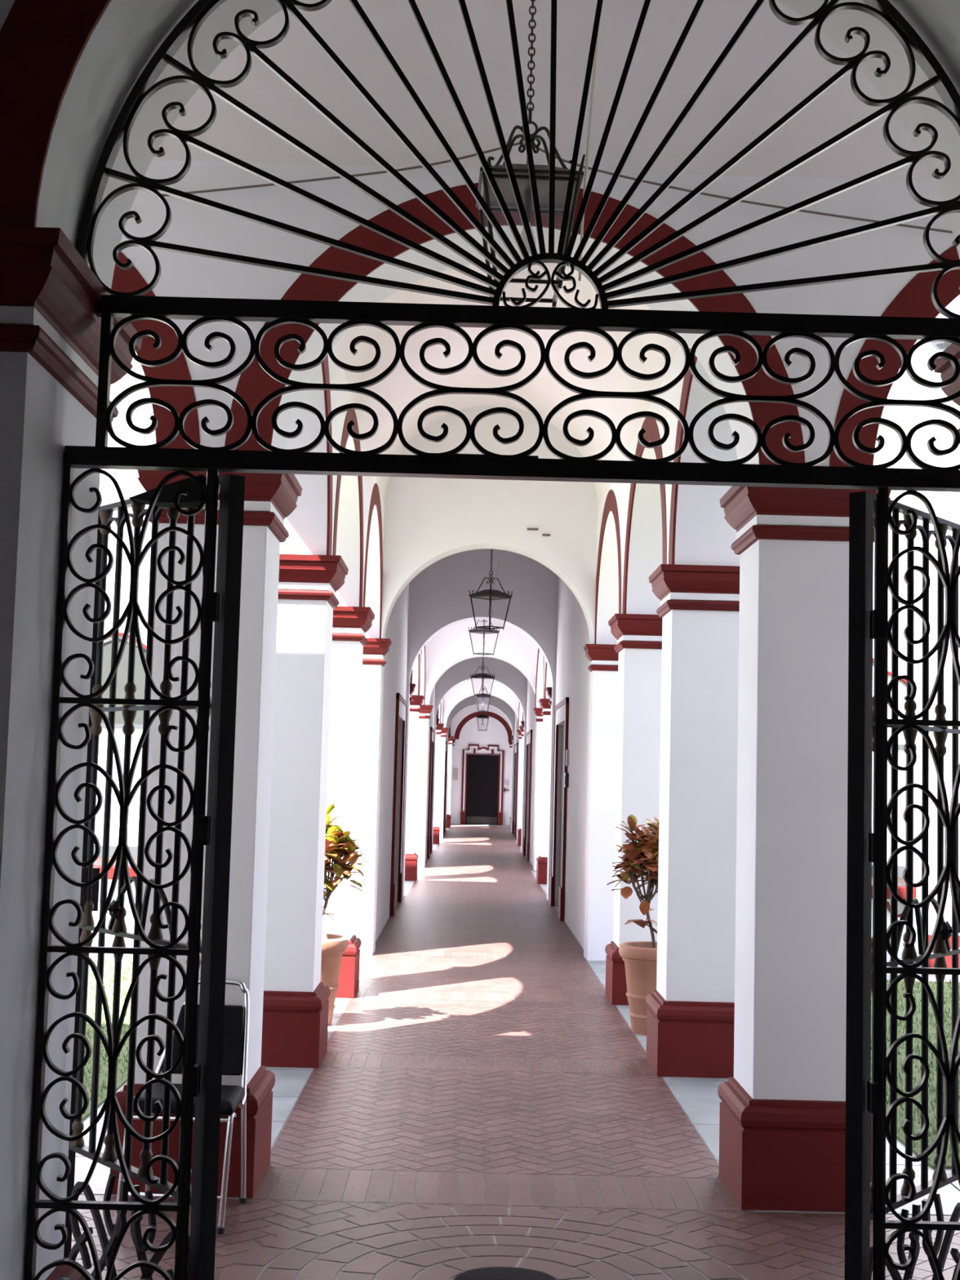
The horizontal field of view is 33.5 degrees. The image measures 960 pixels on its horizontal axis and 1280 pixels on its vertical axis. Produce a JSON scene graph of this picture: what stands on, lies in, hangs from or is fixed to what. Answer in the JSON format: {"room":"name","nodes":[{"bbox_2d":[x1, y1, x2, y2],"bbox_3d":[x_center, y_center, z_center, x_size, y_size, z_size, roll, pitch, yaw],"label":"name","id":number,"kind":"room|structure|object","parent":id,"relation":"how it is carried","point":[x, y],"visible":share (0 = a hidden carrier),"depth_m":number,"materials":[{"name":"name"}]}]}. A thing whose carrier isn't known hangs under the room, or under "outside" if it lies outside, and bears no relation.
{"room":"arcaded corridor","nodes":[
{"label":"arcaded corridor","id":0,"kind":"room"},
{"bbox_2d":[81,960,132,1121],"bbox_3d":[-6.894,2.413,9.870,10.150,0.312,6.410,2,-5,0],"label":"lawn","id":1,"kind":"structure","parent":0,"point":[103,1077],"depth_m":9.39,"materials":[{"name":"green plant"}]},
{"bbox_2d":[280,344,409,941],"bbox_3d":[-1.114,-0.050,13.898,0.445,5.600,14.395,2,-5,0],"label":"wall","id":2,"kind":"structure","parent":0,"point":[306,526],"depth_m":11.66,"materials":[{"name":"white paint"}]},
{"bbox_2d":[321,354,332,555],"bbox_3d":[-0.829,-1.152,7.887,0.014,1.190,2.565,2,-5,0],"label":"trim","id":3,"kind":"structure","parent":2,"relation":"attached to","point":[325,366],"depth_m":8.88,"materials":[{"name":"red paint"}]},
{"bbox_2d":[332,409,363,606],"bbox_3d":[-0.851,-0.924,10.572,0.014,1.190,2.615,2,-5,0],"label":"trim","id":4,"kind":"structure","parent":2,"relation":"attached to","point":[351,414],"depth_m":10.73,"materials":[{"name":"red paint"}]},
{"bbox_2d":[363,483,382,638],"bbox_3d":[-0.874,-0.693,13.287,0.014,1.190,2.625,2,-5,0],"label":"trim","id":5,"kind":"structure","parent":2,"relation":"attached to","point":[375,499],"depth_m":13.33,"materials":[{"name":"red paint"}]},
{"bbox_2d":[389,693,407,916],"bbox_3d":[-1.026,1.956,19.271,0.160,2.520,2.390,2,-5,0],"label":"door","id":6,"kind":"structure","parent":2,"relation":"in","point":[401,704],"depth_m":18.48,"materials":[{"name":"brown wood"}]},
{"bbox_2d":[404,694,424,880],"bbox_3d":[-1.198,2.254,24.511,0.597,2.806,0.597,2,-5,0],"label":"pier","id":7,"kind":"object","parent":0,"point":[411,857],"visible":0.42,"depth_m":24.30,"materials":[{"name":"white paint"}]},
{"bbox_2d":[411,644,426,704],"bbox_3d":[-1.126,-0.533,24.726,0.445,2.800,6.400,2,-5,0],"label":"wall","id":8,"kind":"structure","parent":0,"point":[415,668],"depth_m":24.96,"materials":[{"name":"white paint"}]},
{"bbox_2d":[410,653,419,695],"bbox_3d":[-0.913,0.130,22.965,0.014,1.190,3.340,2,-5,0],"label":"trim","id":9,"kind":"structure","parent":8,"relation":"attached to","point":[419,654],"depth_m":24.35,"materials":[{"name":"red paint"}]},
{"bbox_2d":[419,645,425,704],"bbox_3d":[-0.942,0.420,26.375,0.014,1.190,3.295,2,-5,0],"label":"trim","id":10,"kind":"structure","parent":8,"relation":"attached to","point":[424,646],"depth_m":27.30,"materials":[{"name":"red paint"}]},
{"bbox_2d":[425,685,435,860],"bbox_3d":[-1.121,2.106,31.075,0.300,4.220,6.000,2,-5,0],"label":"wall","id":11,"kind":"structure","parent":0,"point":[433,695],"depth_m":30.58,"materials":[{"name":"white paint"}]},
{"bbox_2d":[426,726,434,858],"bbox_3d":[-1.030,3.032,31.901,0.160,2.520,2.440,2,-5,0],"label":"door","id":12,"kind":"structure","parent":11,"relation":"in","point":[429,837],"depth_m":30.96,"materials":[{"name":"brown wood"}]},
{"bbox_2d":[432,723,444,844],"bbox_3d":[-1.186,3.366,37.564,0.597,2.806,0.597,2,-5,0],"label":"pier","id":13,"kind":"object","parent":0,"point":[436,839],"visible":0.31,"depth_m":37.35,"materials":[{"name":"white paint"}]},
{"bbox_2d":[436,699,442,723],"bbox_3d":[-1.113,0.574,37.729,0.445,2.800,6.300,2,-5,0],"label":"wall","id":14,"kind":"structure","parent":0,"point":[440,706],"depth_m":37.46,"materials":[{"name":"white paint"}]},
{"bbox_2d":[440,698,443,723],"bbox_3d":[-0.929,1.528,39.378,0.014,1.190,3.195,2,-5,0],"label":"trim","id":15,"kind":"structure","parent":14,"relation":"attached to","point":[442,699],"depth_m":40.58,"materials":[{"name":"red paint"}]},
{"bbox_2d":[445,736,453,827],"bbox_3d":[-1.142,4.361,49.222,0.597,2.806,0.597,2,-5,0],"label":"pier","id":16,"kind":"object","parent":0,"point":[451,739],"visible":0.31,"depth_m":49.00,"materials":[{"name":"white paint"}]},
{"bbox_2d":[448,720,453,814],"bbox_3d":[-1.112,3.026,50.016,0.445,5.600,6.200,2,-5,0],"label":"wall","id":17,"kind":"structure","parent":0,"point":[452,720],"depth_m":51.45,"materials":[{"name":"white paint"}]},
{"bbox_2d":[431,657,527,853],"bbox_3d":[-0.094,1.715,34.303,24.000,5.600,0.350,2,-5,0],"label":"wall","id":18,"kind":"structure","parent":0,"point":[505,673],"depth_m":34.21,"materials":[{"name":"white paint"}]},
{"bbox_2d":[0,0,959,1279],"bbox_3d":[0.167,-1.295,4.081,22.000,6.480,0.750,2,-5,0],"label":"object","id":19,"kind":"structure","parent":0,"point":[39,417],"depth_m":3.88,"materials":[{"name":"white paint"}]},
{"bbox_2d":[0,0,111,226],"bbox_3d":[0.188,-1.577,3.732,2.770,1.385,0.014,2,-5,0],"label":"trim","id":20,"kind":"structure","parent":19,"relation":"attached to","point":[42,42],"depth_m":3.69,"materials":[{"name":"red paint"}]},
{"bbox_2d":[0,226,142,1279],"bbox_3d":[-1.565,0.491,3.915,1.169,2.806,0.914,2,-5,0],"label":"trim","id":21,"kind":"structure","parent":19,"relation":"attached to","point":[49,294],"depth_m":3.72,"materials":[{"name":"red paint"}]},
{"bbox_2d":[24,464,219,1279],"bbox_3d":[-0.868,0.738,3.888,0.396,2.345,0.048,2,-5,0],"label":"gate","id":22,"kind":"object","parent":19,"relation":"attached to","point":[208,611],"visible":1,"depth_m":3.90,"materials":[{"name":"black metal"}]},
{"bbox_2d":[63,474,244,1279],"bbox_3d":[-0.911,0.757,4.211,0.086,2.320,0.822,5,-6,-39],"label":"gate leaf","id":23,"kind":"object","parent":22,"relation":"attached to","point":[231,488],"visible":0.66,"depth_m":4.12,"materials":[{"name":"black metal"}]},
{"bbox_2d":[63,0,959,492],"bbox_3d":[0.177,-1.211,4.069,2.384,1.622,0.054,2,-5,0],"label":"grille","id":24,"kind":"object","parent":19,"relation":"in","point":[132,306],"visible":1,"depth_m":4.03,"materials":[{"name":"black metal"}]},
{"bbox_2d":[866,487,959,1279],"bbox_3d":[1.134,0.791,3.900,0.366,2.345,0.048,2,-5,0],"label":"gate","id":25,"kind":"object","parent":19,"relation":"attached to","point":[880,627],"visible":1,"depth_m":3.91,"materials":[{"name":"black metal"}]},
{"bbox_2d":[844,491,959,1279],"bbox_3d":[1.174,0.813,4.234,0.058,2.320,0.822,-2,-6,38],"label":"gate leaf","id":26,"kind":"object","parent":25,"relation":"attached to","point":[859,1190],"visible":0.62,"depth_m":4.04,"materials":[{"name":"black metal"}]},
{"bbox_2d":[933,343,959,444],"bbox_3d":[1.828,0.580,3.935,1.169,2.806,0.914,2,-5,0],"label":"trim","id":27,"kind":"structure","parent":19,"relation":"attached to","point":[944,366],"depth_m":4.41,"materials":[{"name":"red paint"}]},
{"bbox_2d":[402,548,558,901],"bbox_3d":[0.013,0.606,21.251,24.000,5.600,0.350,2,-5,0],"label":"wall","id":28,"kind":"structure","parent":0,"point":[439,599],"depth_m":21.17,"materials":[{"name":"white paint"}]},
{"bbox_2d":[409,683,415,702],"bbox_3d":[-1.203,1.978,21.270,0.607,2.806,0.324,2,-5,0],"label":"trim","id":29,"kind":"structure","parent":28,"relation":"attached to","point":[412,686],"depth_m":21.25,"materials":[{"name":"red paint"}]},
{"bbox_2d":[545,687,551,871],"bbox_3d":[1.155,2.041,21.284,0.607,2.806,0.324,2,-5,0],"label":"trim","id":30,"kind":"structure","parent":28,"relation":"attached to","point":[548,690],"depth_m":21.27,"materials":[{"name":"red paint"}]},
{"bbox_2d":[445,695,515,831],"bbox_3d":[-0.197,2.773,46.758,24.000,5.600,0.350,2,-5,0],"label":"wall","id":31,"kind":"structure","parent":0,"point":[495,702],"depth_m":46.65,"materials":[{"name":"white paint"}]},
{"bbox_2d":[424,619,537,869],"bbox_3d":[-0.042,1.177,27.976,24.000,5.600,0.350,2,-5,0],"label":"wall","id":32,"kind":"structure","parent":0,"point":[451,646],"depth_m":27.89,"materials":[{"name":"white paint"}]},
{"bbox_2d":[414,704,433,867],"bbox_3d":[-1.156,2.528,27.707,0.607,2.806,0.324,2,-5,0],"label":"pier","id":33,"kind":"structure","parent":32,"relation":"attached to","point":[424,716],"depth_m":27.62,"materials":[{"name":"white paint"}]},
{"bbox_2d":[533,707,542,871],"bbox_3d":[1.202,2.590,27.721,0.607,2.806,0.324,2,-5,0],"label":"pier","id":34,"kind":"structure","parent":32,"relation":"attached to","point":[538,711],"depth_m":27.64,"materials":[{"name":"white paint"}]},
{"bbox_2d":[442,678,519,839],"bbox_3d":[-0.149,2.277,40.929,24.000,5.600,0.350,2,-5,0],"label":"wall","id":35,"kind":"structure","parent":0,"point":[464,690],"depth_m":40.83,"materials":[{"name":"white paint"}]},
{"bbox_2d":[438,727,448,838],"bbox_3d":[-1.143,3.631,40.660,0.607,2.806,0.324,2,-5,0],"label":"pier","id":36,"kind":"structure","parent":35,"relation":"attached to","point":[441,799],"depth_m":40.58,"materials":[{"name":"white paint"}]},
{"bbox_2d":[516,729,521,829],"bbox_3d":[1.215,3.694,40.675,0.607,2.806,0.324,2,-5,0],"label":"pier","id":37,"kind":"structure","parent":35,"relation":"attached to","point":[519,732],"depth_m":40.60,"materials":[{"name":"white paint"}]},
{"bbox_2d":[451,704,511,825],"bbox_3d":[-0.251,3.329,53.309,18.000,5.600,0.400,2,-5,0],"label":"wall","id":38,"kind":"structure","parent":0,"point":[495,733],"depth_m":53.10,"materials":[{"name":"white paint"}]},
{"bbox_2d":[450,738,455,823],"bbox_3d":[-1.154,4.677,52.937,0.607,2.806,0.244,2,-5,0],"label":"trim","id":39,"kind":"structure","parent":38,"relation":"attached to","point":[454,740],"depth_m":52.90,"materials":[{"name":"red paint"}]},
{"bbox_2d":[453,768,457,780],"bbox_3d":[-0.809,4.443,52.999,0.160,0.400,0.020,2,-5,0],"label":"notice","id":40,"kind":"object","parent":38,"relation":"attached to","point":[455,770],"visible":1,"depth_m":52.99,"materials":[{"name":"grey paper"}]},
{"bbox_2d":[460,744,504,825],"bbox_3d":[0.083,4.788,52.937,1.400,2.647,0.140,2,-5,0],"label":"door","id":41,"kind":"structure","parent":38,"relation":"in","point":[482,784],"depth_m":52.93,"materials":[{"name":"black wood"}]},
{"bbox_2d":[453,711,511,740],"bbox_3d":[0.133,2.844,53.156,1.960,0.960,0.014,2,-5,0],"label":"trim","id":42,"kind":"structure","parent":38,"relation":"attached to","point":[475,714],"depth_m":53.16,"materials":[{"name":"red paint"}]},
{"bbox_2d":[508,740,512,825],"bbox_3d":[1.204,4.739,52.951,0.607,2.806,0.244,2,-5,0],"label":"pier","id":43,"kind":"structure","parent":38,"relation":"attached to","point":[509,741],"depth_m":52.90,"materials":[{"name":"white paint"}]},
{"bbox_2d":[335,260,679,511],"bbox_3d":[0.147,-2.051,10.706,2.172,1.070,7.675,2,-5,0],"label":"ceiling","id":44,"kind":"structure","parent":0,"point":[398,388],"depth_m":12.13,"materials":[{"name":"paint"}]},
{"bbox_2d":[71,823,959,1279],"bbox_3d":[-0.093,3.820,24.866,24.000,0.204,56.600,2,-5,0],"label":"floor","id":45,"kind":"structure","parent":0,"point":[480,1098],"depth_m":7.06,"materials":[{"name":"brown"}]},
{"bbox_2d":[112,978,249,1234],"bbox_3d":[-1.060,1.666,5.787,0.413,0.811,0.479,2,-5,0],"label":"chair","id":46,"kind":"object","parent":45,"relation":"on","point":[236,1032],"visible":0.57,"depth_m":5.91,"materials":[{"name":"silver metal"}]},
{"bbox_2d":[110,470,302,1197],"bbox_3d":[-1.089,0.714,6.386,0.597,2.806,0.597,2,-5,0],"label":"pier","id":47,"kind":"object","parent":45,"relation":"on","point":[269,499],"visible":0.4,"depth_m":6.20,"materials":[{"name":"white paint"}]},
{"bbox_2d":[261,553,348,1067],"bbox_3d":[-1.111,0.940,9.047,0.597,2.806,0.597,2,-5,0],"label":"pier","id":48,"kind":"object","parent":45,"relation":"on","point":[295,1003],"visible":0.63,"depth_m":8.84,"materials":[{"name":"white paint"}]},
{"bbox_2d":[320,803,371,1025],"bbox_3d":[-1.004,1.748,10.227,0.573,1.401,0.520,4,-5,-24],"label":"potted croton","id":49,"kind":"object","parent":45,"relation":"on","point":[339,844],"visible":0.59,"depth_m":10.16,"materials":[{"name":"ceramic"}]},
{"bbox_2d":[320,933,348,1025],"bbox_3d":[-1.077,2.169,10.194,0.464,0.553,0.464,2,-5,0],"label":"pot","id":50,"kind":"object","parent":49,"relation":"attached to","point":[333,945],"depth_m":10.09,"materials":[{"name":"brown ceramic"}]},
{"bbox_2d":[322,606,374,998],"bbox_3d":[-1.133,1.170,11.757,0.597,2.806,0.597,2,-5,0],"label":"pier","id":51,"kind":"object","parent":45,"relation":"on","point":[350,624],"visible":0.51,"depth_m":11.58,"materials":[{"name":"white paint"}]},
{"bbox_2d":[453,1266,555,1279],"bbox_3d":[0.083,2.032,5.047,0.336,0.012,0.336,2,-5,0],"label":"medallion","id":52,"kind":"object","parent":45,"relation":"on","point":[491,1273],"visible":1,"depth_m":5.12,"materials":[{"name":"black"}]},
{"bbox_2d":[606,814,658,1035],"bbox_3d":[1.085,1.807,10.251,0.539,1.395,0.492,0,-5,21],"label":"potted croton","id":53,"kind":"object","parent":45,"relation":"on","point":[641,858],"visible":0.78,"depth_m":10.17,"materials":[{"name":"plant"}]},
{"bbox_2d":[618,941,657,1035],"bbox_3d":[1.112,2.227,10.208,0.464,0.553,0.464,2,-5,0],"label":"pot","id":54,"kind":"object","parent":53,"relation":"attached to","point":[639,957],"depth_m":10.07,"materials":[{"name":"brown ceramic"}]},
{"bbox_2d":[604,613,662,1004],"bbox_3d":[1.243,1.233,11.771,0.597,2.806,0.597,2,-5,0],"label":"pier","id":55,"kind":"object","parent":45,"relation":"on","point":[638,637],"visible":0.55,"depth_m":11.60,"materials":[{"name":"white paint"}]},
{"bbox_2d":[645,564,739,1078],"bbox_3d":[1.265,1.002,9.061,0.597,2.806,0.597,2,-5,0],"label":"pier","id":56,"kind":"object","parent":45,"relation":"on","point":[691,1011],"visible":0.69,"depth_m":8.85,"materials":[{"name":"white paint"}]},
{"bbox_2d":[717,485,891,1212],"bbox_3d":[1.287,0.776,6.401,0.597,2.806,0.597,2,-5,0],"label":"pier","id":57,"kind":"object","parent":45,"relation":"on","point":[782,1117],"visible":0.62,"depth_m":6.19,"materials":[{"name":"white paint"}]},
{"bbox_2d":[512,713,519,837],"bbox_3d":[1.164,3.248,43.793,0.300,4.220,5.500,2,-5,0],"label":"wall","id":58,"kind":"structure","parent":0,"point":[516,735],"depth_m":44.55,"materials":[{"name":"white paint"}]},
{"bbox_2d":[511,742,518,836],"bbox_3d":[1.020,4.117,44.019,0.160,2.520,2.340,2,-5,0],"label":"door","id":59,"kind":"structure","parent":58,"relation":"in","point":[516,745],"depth_m":43.84,"materials":[{"name":"brown wood"}]},
{"bbox_2d":[517,725,524,845],"bbox_3d":[1.190,3.429,37.578,0.597,2.806,0.597,2,-5,0],"label":"pier","id":60,"kind":"object","parent":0,"point":[519,831],"visible":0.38,"depth_m":37.40,"materials":[{"name":"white paint"}]},
{"bbox_2d":[518,703,524,729],"bbox_3d":[1.263,0.637,37.743,0.445,2.800,6.300,2,-5,0],"label":"wall","id":61,"kind":"structure","parent":0,"point":[521,711],"depth_m":40.69,"materials":[{"name":"white paint"}]},
{"bbox_2d":[91,349,959,967],"bbox_3d":[0.069,0.037,14.555,24.000,5.600,0.350,2,-5,0],"label":"wall","id":62,"kind":"structure","parent":0,"point":[428,521],"depth_m":14.48,"materials":[{"name":"white paint"}]},
{"bbox_2d":[93,632,146,879],"bbox_3d":[-3.279,1.099,14.201,1.080,2.350,0.120,2,-5,0],"label":"window","id":63,"kind":"structure","parent":62,"relation":"in","point":[140,674],"depth_m":14.24,"materials":[{"name":"white"}]},
{"bbox_2d":[354,638,391,955],"bbox_3d":[-1.145,1.385,14.285,0.607,2.806,0.324,2,-5,0],"label":"pier","id":64,"kind":"structure","parent":62,"relation":"attached to","point":[375,651],"depth_m":14.20,"materials":[{"name":"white paint"}]},
{"bbox_2d":[583,644,618,961],"bbox_3d":[1.213,1.447,14.299,0.607,2.806,0.324,2,-5,0],"label":"pier","id":65,"kind":"structure","parent":62,"relation":"attached to","point":[604,660],"depth_m":14.21,"materials":[{"name":"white paint"}]},
{"bbox_2d":[871,657,915,917],"bbox_3d":[3.339,1.274,14.241,1.080,2.350,0.120,2,-5,0],"label":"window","id":66,"kind":"structure","parent":62,"relation":"in","point":[902,688],"depth_m":14.26,"materials":[{"name":"white paint"}]},
{"bbox_2d":[872,665,906,744],"bbox_3d":[3.358,0.542,14.354,0.940,0.770,0.020,2,-5,0],"label":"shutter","id":67,"kind":"object","parent":66,"relation":"attached to","point":[902,688],"depth_m":14.34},
{"bbox_2d":[928,934,959,968],"bbox_3d":[7.959,2.871,14.189,8.080,0.300,0.030,2,-5,0],"label":"trim","id":68,"kind":"structure","parent":62,"relation":"attached to","point":[948,958],"depth_m":14.14,"materials":[{"name":"red paint"}]},
{"bbox_2d":[525,680,536,865],"bbox_3d":[1.149,2.166,31.089,0.300,4.220,6.000,2,-5,0],"label":"wall","id":69,"kind":"structure","parent":0,"point":[531,716],"depth_m":30.52,"materials":[{"name":"white paint"}]},
{"bbox_2d":[522,729,532,861],"bbox_3d":[0.999,3.085,31.913,0.160,2.520,2.440,2,-5,0],"label":"door","id":70,"kind":"structure","parent":69,"relation":"in","point":[529,734],"depth_m":31.54,"materials":[{"name":"brown wood"}]},
{"bbox_2d":[120,160,959,466],"bbox_3d":[0.183,-2.479,6.668,22.000,3.680,0.445,2,-5,0],"label":"wall","id":71,"kind":"structure","parent":0,"point":[192,224],"depth_m":6.38,"materials":[{"name":"white paint"}]},
{"bbox_2d":[111,251,199,448],"bbox_3d":[-2.224,-1.310,6.329,2.276,1.168,0.014,2,-5,0],"label":"trim","id":72,"kind":"structure","parent":71,"relation":"attached to","point":[131,280],"depth_m":6.31,"materials":[{"name":"red paint"}]},
{"bbox_2d":[155,141,523,197],"bbox_3d":[-0.556,-1.860,6.330,1.454,0.238,0.038,1,-5,3],"label":"wire","id":73,"kind":"object","parent":71,"relation":"attached to","point":[515,144],"visible":0.74,"depth_m":6.33,"materials":[{"name":"brown metal"}]},
{"bbox_2d":[224,182,804,464],"bbox_3d":[0.152,-1.251,6.343,2.292,1.176,0.014,2,-5,0],"label":"trim","id":74,"kind":"structure","parent":71,"relation":"attached to","point":[255,384],"depth_m":6.35,"materials":[{"name":"red paint"}]},
{"bbox_2d":[538,146,952,233],"bbox_3d":[1.050,-1.787,6.338,1.734,0.298,0.039,2,-5,-3],"label":"wire","id":75,"kind":"object","parent":71,"relation":"attached to","point":[540,148],"visible":0.61,"depth_m":6.35,"materials":[{"name":"brown metal"}]},
{"bbox_2d":[829,245,959,466],"bbox_3d":[2.528,-1.184,6.357,2.276,1.168,0.014,2,-5,0],"label":"trim","id":76,"kind":"structure","parent":71,"relation":"attached to","point":[914,300],"depth_m":6.33,"materials":[{"name":"red paint"}]},
{"bbox_2d":[152,0,933,182],"bbox_3d":[0.190,-2.483,5.502,22.000,1.050,2.120,2,-5,0],"label":"ceiling","id":77,"kind":"structure","parent":0,"point":[766,37],"depth_m":6.37,"materials":[{"name":"paint"}]},
{"bbox_2d":[475,0,585,306],"bbox_3d":[0.178,-2.030,5.493,0.351,1.738,0.351,2,-5,-2],"label":"hanging lantern","id":78,"kind":"object","parent":77,"relation":"hanging from","point":[500,172],"visible":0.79,"depth_m":5.42,"materials":[{"name":"black metal"}]},
{"bbox_2d":[520,190,535,253],"bbox_3d":[0.162,-1.420,5.441,0.060,0.220,0.060,2,-5,0],"label":"bulb","id":79,"kind":"object","parent":78,"relation":"attached to","point":[526,194],"depth_m":5.43,"materials":[{"name":"white"}]},
{"bbox_2d":[577,22,599,281],"bbox_3d":[0.399,-1.978,5.541,0.085,1.500,0.010,2,-5,0],"label":"cord","id":80,"kind":"object","parent":78,"relation":"hanging from","point":[596,47],"visible":0.62,"depth_m":5.52,"materials":[{"name":"beige plastic"}]},
{"bbox_2d":[536,698,551,884],"bbox_3d":[1.178,2.317,24.525,0.597,2.806,0.597,2,-5,0],"label":"pier","id":81,"kind":"object","parent":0,"point":[542,860],"visible":0.4,"depth_m":24.32,"materials":[{"name":"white paint"}]},
{"bbox_2d":[536,345,739,948],"bbox_3d":[1.254,0.299,17.275,0.485,5.600,21.145,2,-5,0],"label":"wall","id":82,"kind":"structure","parent":0,"point":[703,535],"depth_m":11.67,"materials":[{"name":"white paint"}]},
{"bbox_2d":[534,648,544,707],"bbox_3d":[0.996,0.471,26.386,0.014,1.190,3.295,2,-5,0],"label":"trim","id":83,"kind":"structure","parent":82,"relation":"attached to","point":[538,653],"depth_m":27.41,"materials":[{"name":"red paint"}]},
{"bbox_2d":[544,660,546,698],"bbox_3d":[1.024,0.181,22.976,0.014,1.190,3.340,2,-5,0],"label":"trim","id":84,"kind":"structure","parent":82,"relation":"attached to","point":[545,660],"depth_m":24.41,"materials":[{"name":"red paint"}]},
{"bbox_2d":[549,697,568,920],"bbox_3d":[1.004,2.010,19.283,0.160,2.520,2.390,2,-5,0],"label":"door","id":85,"kind":"structure","parent":82,"relation":"in","point":[562,708],"depth_m":19.78,"materials":[{"name":"brown wood"}]},
{"bbox_2d":[564,773,568,786],"bbox_3d":[0.970,1.576,17.975,0.045,0.160,0.170,2,-5,0],"label":"plate","id":86,"kind":"object","parent":82,"relation":"attached to","point":[566,775],"visible":1,"depth_m":17.89,"materials":[{"name":"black metal"}]},
{"bbox_2d":[565,749,568,765],"bbox_3d":[0.984,1.327,17.986,0.030,0.180,0.150,2,-5,0],"label":"notice","id":87,"kind":"object","parent":82,"relation":"attached to","point":[566,750],"visible":1,"depth_m":17.92,"materials":[{"name":"grey paper"}]},
{"bbox_2d":[594,489,621,644],"bbox_3d":[1.064,-0.642,13.299,0.014,1.190,2.625,2,-5,0],"label":"trim","id":88,"kind":"structure","parent":82,"relation":"attached to","point":[611,504],"depth_m":13.28,"materials":[{"name":"red paint"}]},
{"bbox_2d":[622,417,666,613],"bbox_3d":[1.086,-0.873,10.584,0.014,1.190,2.615,2,-5,0],"label":"trim","id":89,"kind":"structure","parent":82,"relation":"attached to","point":[650,426],"depth_m":10.51,"materials":[{"name":"red paint"}]},
{"bbox_2d":[668,348,697,564],"bbox_3d":[1.108,-1.101,7.898,0.014,1.190,2.565,2,-5,0],"label":"trim","id":90,"kind":"structure","parent":82,"relation":"attached to","point":[687,380],"depth_m":8.88,"materials":[{"name":"red paint"}]},
{"bbox_2d":[871,980,959,1169],"bbox_3d":[6.951,2.779,9.953,10.150,0.312,6.410,2,-5,0],"label":"lawn","id":91,"kind":"structure","parent":0,"point":[900,1135],"depth_m":9.25,"materials":[{"name":"green plant"}]},
{"bbox_2d":[931,309,951,351],"bbox_3d":[3.423,0.094,11.060,0.614,5.066,0.247,2,-5,0],"label":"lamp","id":92,"kind":"object","parent":91,"relation":"on","point":[940,346],"visible":0.1,"depth_m":11.20,"materials":[{"name":"white glass"}]},
{"bbox_2d":[914,339,937,350],"bbox_3d":[0.116,-2.567,18.149,24.000,0.200,7.070,2,-5,0],"label":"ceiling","id":93,"kind":"structure","parent":0,"point":[929,345],"depth_m":14.64,"materials":[{"name":"paint"}]},
{"bbox_3d":[-1.105,3.188,43.780,0.300,4.220,5.500,2,-5,0],"label":"wall","id":94,"kind":"structure","parent":0,"visible":0},
{"bbox_2d":[443,741,447,835],"bbox_3d":[-1.010,4.063,44.007,0.160,2.520,2.340,2,-5,0],"label":"door","id":95,"kind":"structure","parent":94,"relation":"in","point":[446,752],"depth_m":44.70,"materials":[{"name":"brown wood"}]},
{"bbox_3d":[0.090,-1.566,18.064,2.210,1.050,6.370,2,-5,0],"label":"ceiling","id":96,"kind":"structure","parent":0,"visible":0},
{"bbox_2d":[468,548,512,631],"bbox_3d":[0.133,-1.057,17.855,0.351,1.885,0.351,6,-7,-43],"label":"lantern","id":97,"kind":"object","parent":96,"relation":"hanging from","point":[494,594],"visible":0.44,"depth_m":17.78,"materials":[{"name":"black metal"}]},
{"bbox_2d":[487,596,493,615],"bbox_3d":[0.115,-0.374,17.797,0.058,0.220,0.058,2,-5,0],"label":"socket","id":98,"kind":"object","parent":97,"relation":"attached to","point":[491,612],"depth_m":17.78,"materials":[{"name":"white"}]},
{"bbox_2d":[492,559,499,590],"bbox_3d":[0.172,-0.711,17.635,0.011,0.346,0.239,3,-5,-17],"label":"cord","id":99,"kind":"object","parent":97,"relation":"hanging from","point":[499,559],"visible":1,"depth_m":17.59,"materials":[{"name":"beige plastic"}]},
{"bbox_3d":[0.081,-0.439,31.301,2.210,1.050,6.000,2,-5,0],"label":"ceiling","id":100,"kind":"structure","parent":0,"visible":0},
{"bbox_2d":[470,657,494,696],"bbox_3d":[0.066,0.120,31.304,0.351,1.959,0.351,-3,-7,44],"label":"lantern","id":101,"kind":"object","parent":100,"relation":"hanging from","point":[483,676],"visible":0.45,"depth_m":31.22,"materials":[{"name":"black metal"}]},
{"bbox_3d":[0.096,0.643,44.006,2.210,1.050,5.500,2,-5,0],"label":"ceiling","id":102,"kind":"structure","parent":0,"visible":0},
{"bbox_2d":[476,708,488,731],"bbox_3d":[0.097,1.367,44.045,0.351,2.277,0.351,2,-5,0],"label":"lantern","id":103,"kind":"object","parent":102,"relation":"hanging from","point":[482,716],"visible":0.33,"depth_m":43.85,"materials":[{"name":"black metal"}]},
{"bbox_3d":[0.071,-0.856,24.763,2.172,1.070,6.400,2,-5,0],"label":"ceiling","id":104,"kind":"structure","parent":0,"visible":0},
{"bbox_2d":[468,619,499,656],"bbox_3d":[0.072,-0.519,24.734,0.351,1.518,0.351,-3,-7,44],"label":"lantern","id":105,"kind":"object","parent":104,"relation":"hanging from","point":[478,630],"visible":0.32,"depth_m":24.67,"materials":[{"name":"black metal"}]},
{"bbox_3d":[0.084,0.252,37.766,2.172,1.070,6.300,2,-5,0],"label":"ceiling","id":106,"kind":"structure","parent":0,"visible":0},
{"bbox_2d":[475,680,491,712],"bbox_3d":[0.091,0.760,37.673,0.351,1.885,0.351,2,-5,-3],"label":"lantern","id":107,"kind":"object","parent":106,"relation":"hanging from","point":[483,689],"visible":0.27,"depth_m":37.58,"materials":[{"name":"black metal"}]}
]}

